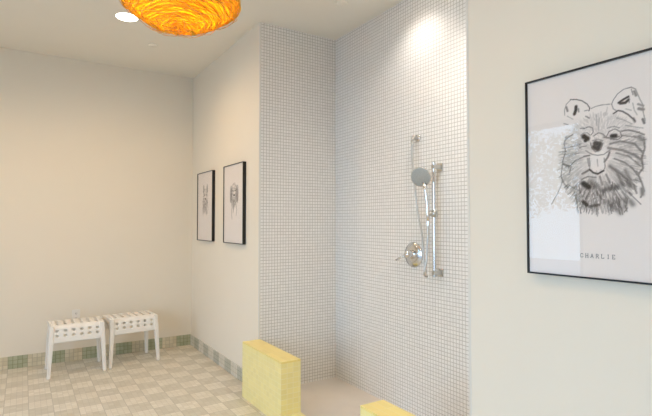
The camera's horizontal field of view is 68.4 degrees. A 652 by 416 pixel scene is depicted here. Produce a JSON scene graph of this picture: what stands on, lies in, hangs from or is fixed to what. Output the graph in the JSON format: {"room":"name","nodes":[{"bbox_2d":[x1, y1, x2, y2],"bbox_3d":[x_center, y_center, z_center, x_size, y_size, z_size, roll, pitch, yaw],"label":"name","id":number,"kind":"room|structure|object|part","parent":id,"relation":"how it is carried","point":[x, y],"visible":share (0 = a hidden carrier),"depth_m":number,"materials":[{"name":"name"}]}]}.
{"room":"bathroom","nodes":[
{"label":"bathroom","id":0,"kind":"room"},
{"bbox_2d":[0,47,192,357],"bbox_3d":[-3.032,-0.004,4.418,3.789,2.958,0.100,1,-2,-32],"label":"wall","id":1,"kind":"structure","parent":0,"point":[96,159],"depth_m":4.79,"materials":[{"name":"white paint"}]},
{"bbox_2d":[72,309,79,318],"bbox_3d":[-2.446,1.053,4.691,0.072,0.118,0.010,1,-2,-32],"label":"wall outlet","id":2,"kind":"object","parent":1,"relation":"attached to","point":[75,313],"visible":0.63,"depth_m":4.69,"materials":[{"name":"white plastic"}]},
{"bbox_2d":[0,334,190,369],"bbox_3d":[-3.007,1.417,4.326,3.579,0.112,0.010,1,-2,-32],"label":"baseboard","id":3,"kind":"structure","parent":1,"relation":"attached to","point":[20,361],"depth_m":4.72,"materials":[{"name":"green tile"}]},
{"bbox_2d":[0,345,380,415],"bbox_3d":[-0.694,1.432,1.353,4.517,0.100,7.703,1,-2,-32],"label":"floor","id":4,"kind":"structure","parent":0,"point":[184,381],"depth_m":3.83,"materials":[{"name":"tile"}]},
{"bbox_2d":[45,316,105,379],"bbox_3d":[-2.284,1.249,4.376,0.469,0.451,0.366,1,-2,-33],"label":"stool","id":5,"kind":"object","parent":4,"relation":"on","point":[95,325],"visible":1,"depth_m":4.30,"materials":[{"name":"white plastic"}]},
{"bbox_3d":[-2.535,1.254,4.378,0.049,0.441,0.090,1,-2,-33],"label":"leg","id":6,"kind":"part","parent":5,"relation":"part of","materials":[{"name":"white plastic"}]},
{"bbox_3d":[-2.385,1.247,4.146,0.049,0.441,0.090,1,-2,-33],"label":"leg","id":7,"kind":"part","parent":5,"relation":"part of","materials":[{"name":"white plastic"}]},
{"bbox_3d":[-2.284,1.103,4.380,0.400,0.159,0.321,1,-2,-33],"label":"seat","id":8,"kind":"part","parent":5,"relation":"part of","materials":[{"name":"white plastic"}]},
{"bbox_3d":[-2.183,1.261,4.606,0.049,0.441,0.090,1,-2,-33],"label":"leg","id":9,"kind":"part","parent":5,"relation":"part of","materials":[{"name":"white plastic"}]},
{"bbox_3d":[-2.033,1.254,4.373,0.049,0.441,0.090,1,-2,-33],"label":"leg","id":10,"kind":"part","parent":5,"relation":"part of","materials":[{"name":"white plastic"}]},
{"bbox_2d":[101,310,159,368],"bbox_3d":[-1.916,1.258,4.681,0.469,0.451,0.366,1,-2,-39],"label":"stool","id":11,"kind":"object","parent":4,"relation":"on","point":[128,319],"visible":0.99,"depth_m":4.60,"materials":[{"name":"white plastic"}]},
{"bbox_3d":[-2.166,1.263,4.657,0.049,0.441,0.090,1,-2,-39],"label":"leg","id":12,"kind":"part","parent":11,"relation":"part of","materials":[{"name":"white plastic"}]},
{"bbox_3d":[-2.074,1.057,4.560,0.024,0.046,0.200,1,-2,-39],"label":"rail","id":13,"kind":"part","parent":11,"relation":"part of","materials":[{"name":"white plastic"}]},
{"bbox_3d":[-1.993,1.256,4.442,0.049,0.441,0.090,1,-2,-39],"label":"leg","id":14,"kind":"part","parent":11,"relation":"part of","materials":[{"name":"white plastic"}]},
{"bbox_3d":[-1.916,1.112,4.686,0.400,0.159,0.321,1,-2,-39],"label":"seat","id":15,"kind":"part","parent":11,"relation":"part of","materials":[{"name":"white plastic"}]},
{"bbox_3d":[-1.840,1.271,4.920,0.049,0.441,0.090,1,-2,-39],"label":"leg","id":16,"kind":"part","parent":11,"relation":"part of","materials":[{"name":"white plastic"}]},
{"bbox_3d":[-1.666,1.264,4.705,0.049,0.441,0.090,1,-2,-39],"label":"leg","id":17,"kind":"part","parent":11,"relation":"part of","materials":[{"name":"white plastic"}]},
{"bbox_2d":[287,412,305,415],"bbox_3d":[0.001,1.393,2.814,0.148,0.068,0.876,1,-2,-32],"label":"shower curb","id":18,"kind":"object","parent":4,"relation":"on","point":[299,413],"visible":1,"depth_m":3.18,"materials":[{"name":"yellow stone"}]},
{"bbox_2d":[242,339,415,415],"bbox_3d":[-0.019,1.218,2.852,0.148,0.420,2.115,1,-2,-32],"label":"wall","id":19,"kind":"structure","parent":4,"relation":"on","point":[271,376],"depth_m":3.26,"materials":[{"name":"yellow stone"}]},
{"bbox_2d":[0,0,402,77],"bbox_3d":[-0.695,-1.624,1.447,4.517,0.100,7.703,1,-2,-32],"label":"ceiling","id":20,"kind":"structure","parent":0,"point":[85,30],"depth_m":4.00,"materials":[{"name":"white paint"}]},
{"bbox_2d":[115,12,138,21],"bbox_3d":[-1.566,-1.501,3.773,0.176,0.004,0.176,1,-2,-32],"label":"recessed light","id":21,"kind":"object","parent":20,"relation":"in","point":[124,16],"visible":0.88,"depth_m":3.77,"materials":[{"name":"white metal"}]},
{"bbox_2d":[148,43,157,46],"bbox_3d":[-1.575,-1.481,4.368,0.084,0.008,0.084,1,-2,-32],"label":"sprinkler cover","id":22,"kind":"object","parent":20,"relation":"attached to","point":[149,44],"visible":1,"depth_m":4.36,"materials":[{"name":"white paint"}]},
{"bbox_2d":[119,0,240,37],"bbox_3d":[-0.721,-1.211,2.416,0.611,0.666,0.592,1,-2,-24],"label":"pendant lamp","id":23,"kind":"object","parent":20,"relation":"hanging from","point":[180,18],"visible":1,"depth_m":2.35,"materials":[{"name":"yellow wicker"}]},
{"bbox_2d":[336,0,347,5],"bbox_3d":[0.118,-1.506,3.533,0.084,0.008,0.084,1,-2,-32],"label":"sprinkler cover","id":24,"kind":"object","parent":20,"relation":"attached to","point":[342,2],"visible":1,"depth_m":3.52,"materials":[{"name":"white paint"}]},
{"bbox_2d":[191,23,258,366],"bbox_3d":[-0.971,0.002,4.609,0.100,2.958,1.780,1,-2,-32],"label":"wall","id":25,"kind":"structure","parent":0,"point":[224,296],"depth_m":4.41,"materials":[{"name":"white paint"}]},
{"bbox_2d":[197,170,214,240],"bbox_3d":[-1.228,-0.017,4.895,0.030,0.700,0.475,1,-2,-32],"label":"framed picture","id":26,"kind":"object","parent":25,"relation":"attached to","point":[205,180],"visible":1,"depth_m":4.86,"materials":[{"name":"white paper"}]},
{"bbox_2d":[190,334,241,381],"bbox_3d":[-1.030,1.424,4.556,0.010,0.112,1.732,1,-2,-32],"label":"baseboard","id":27,"kind":"structure","parent":25,"relation":"attached to","point":[218,358],"depth_m":4.54,"materials":[{"name":"grey tile"}]},
{"bbox_2d":[223,161,245,244],"bbox_3d":[-0.812,-0.037,4.236,0.030,0.700,0.465,1,-2,-32],"label":"framed picture","id":28,"kind":"object","parent":25,"relation":"attached to","point":[234,175],"visible":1,"depth_m":4.20,"materials":[{"name":"white paper"}]},
{"bbox_2d":[258,22,260,338],"bbox_3d":[-0.530,-0.022,3.828,0.013,2.958,0.012,1,-2,-32],"label":"trim","id":29,"kind":"structure","parent":25,"relation":"attached to","point":[259,218],"depth_m":3.83,"materials":[{"name":"white tile"}]},
{"bbox_2d":[260,22,335,383],"bbox_3d":[-0.246,-0.015,4.060,0.716,2.958,0.098,1,-2,-32],"label":"wall","id":30,"kind":"structure","parent":0,"point":[302,229],"depth_m":4.02,"materials":[{"name":"white tile"}]},
{"bbox_2d":[335,0,468,415],"bbox_3d":[0.692,-0.037,3.340,0.100,2.958,2.317,1,-2,-32],"label":"wall","id":31,"kind":"structure","parent":0,"point":[402,335],"depth_m":3.47,"materials":[{"name":"white tile"}]},
{"bbox_2d":[395,242,422,267],"bbox_3d":[0.575,0.326,3.333,0.094,0.178,0.184,1,-2,-32],"label":"shower valve","id":32,"kind":"object","parent":31,"relation":"attached to","point":[413,255],"visible":1,"depth_m":3.32,"materials":[{"name":"silver metal"}]},
{"bbox_2d":[411,134,420,141],"bbox_3d":[0.613,-0.485,3.322,0.067,0.056,0.052,1,-2,-32],"label":"outlet","id":33,"kind":"object","parent":31,"relation":"attached to","point":[417,137],"visible":1,"depth_m":3.32,"materials":[{"name":"silver metal"}]},
{"bbox_2d":[430,162,443,276],"bbox_3d":[0.710,0.073,3.120,0.101,0.748,0.052,1,-2,-32],"label":"slide bar","id":34,"kind":"object","parent":31,"relation":"attached to","point":[436,271],"visible":1,"depth_m":3.11,"materials":[{"name":"silver metal"}]},
{"bbox_2d":[411,141,430,277],"bbox_3d":[0.603,-0.005,3.181,0.117,0.929,0.248,0,-2,-8],"label":"shower","id":35,"kind":"object","parent":34,"relation":"attached to","point":[420,176],"visible":1,"depth_m":3.09,"materials":[{"name":"silver metal"}]},
{"bbox_3d":[0.643,-0.041,3.095,0.050,0.258,0.029,-1,-2,23],"label":"handle","id":36,"kind":"part","parent":35,"relation":"part of","materials":[{"name":"silver metal"}]},
{"bbox_3d":[0.749,-0.268,3.156,0.008,0.052,0.052,1,-2,-32],"label":"mount plate","id":37,"kind":"part","parent":34,"relation":"part of","materials":[{"name":"silver metal"}]},
{"bbox_3d":[0.749,0.421,3.135,0.008,0.052,0.052,1,-2,-32],"label":"mount plate","id":38,"kind":"part","parent":34,"relation":"part of","materials":[{"name":"silver metal"}]},
{"bbox_2d":[468,0,651,415],"bbox_3d":[1.604,-0.123,0.533,0.100,2.958,3.582,1,-2,-32],"label":"wall","id":39,"kind":"structure","parent":0,"point":[542,345],"depth_m":1.78,"materials":[{"name":"white paint"}]},
{"bbox_2d":[466,0,471,415],"bbox_3d":[0.644,-0.076,2.052,0.101,2.958,0.012,1,-2,-32],"label":"trim","id":40,"kind":"structure","parent":39,"relation":"attached to","point":[467,57],"depth_m":2.02,"materials":[{"name":"white paint"}]},
{"bbox_2d":[525,47,651,284],"bbox_3d":[0.881,-0.119,1.558,0.030,0.700,0.500,1,-2,-32],"label":"framed picture","id":41,"kind":"object","parent":39,"relation":"attached to","point":[588,128],"visible":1,"depth_m":1.56,"materials":[{"name":"white paper"}]}
]}

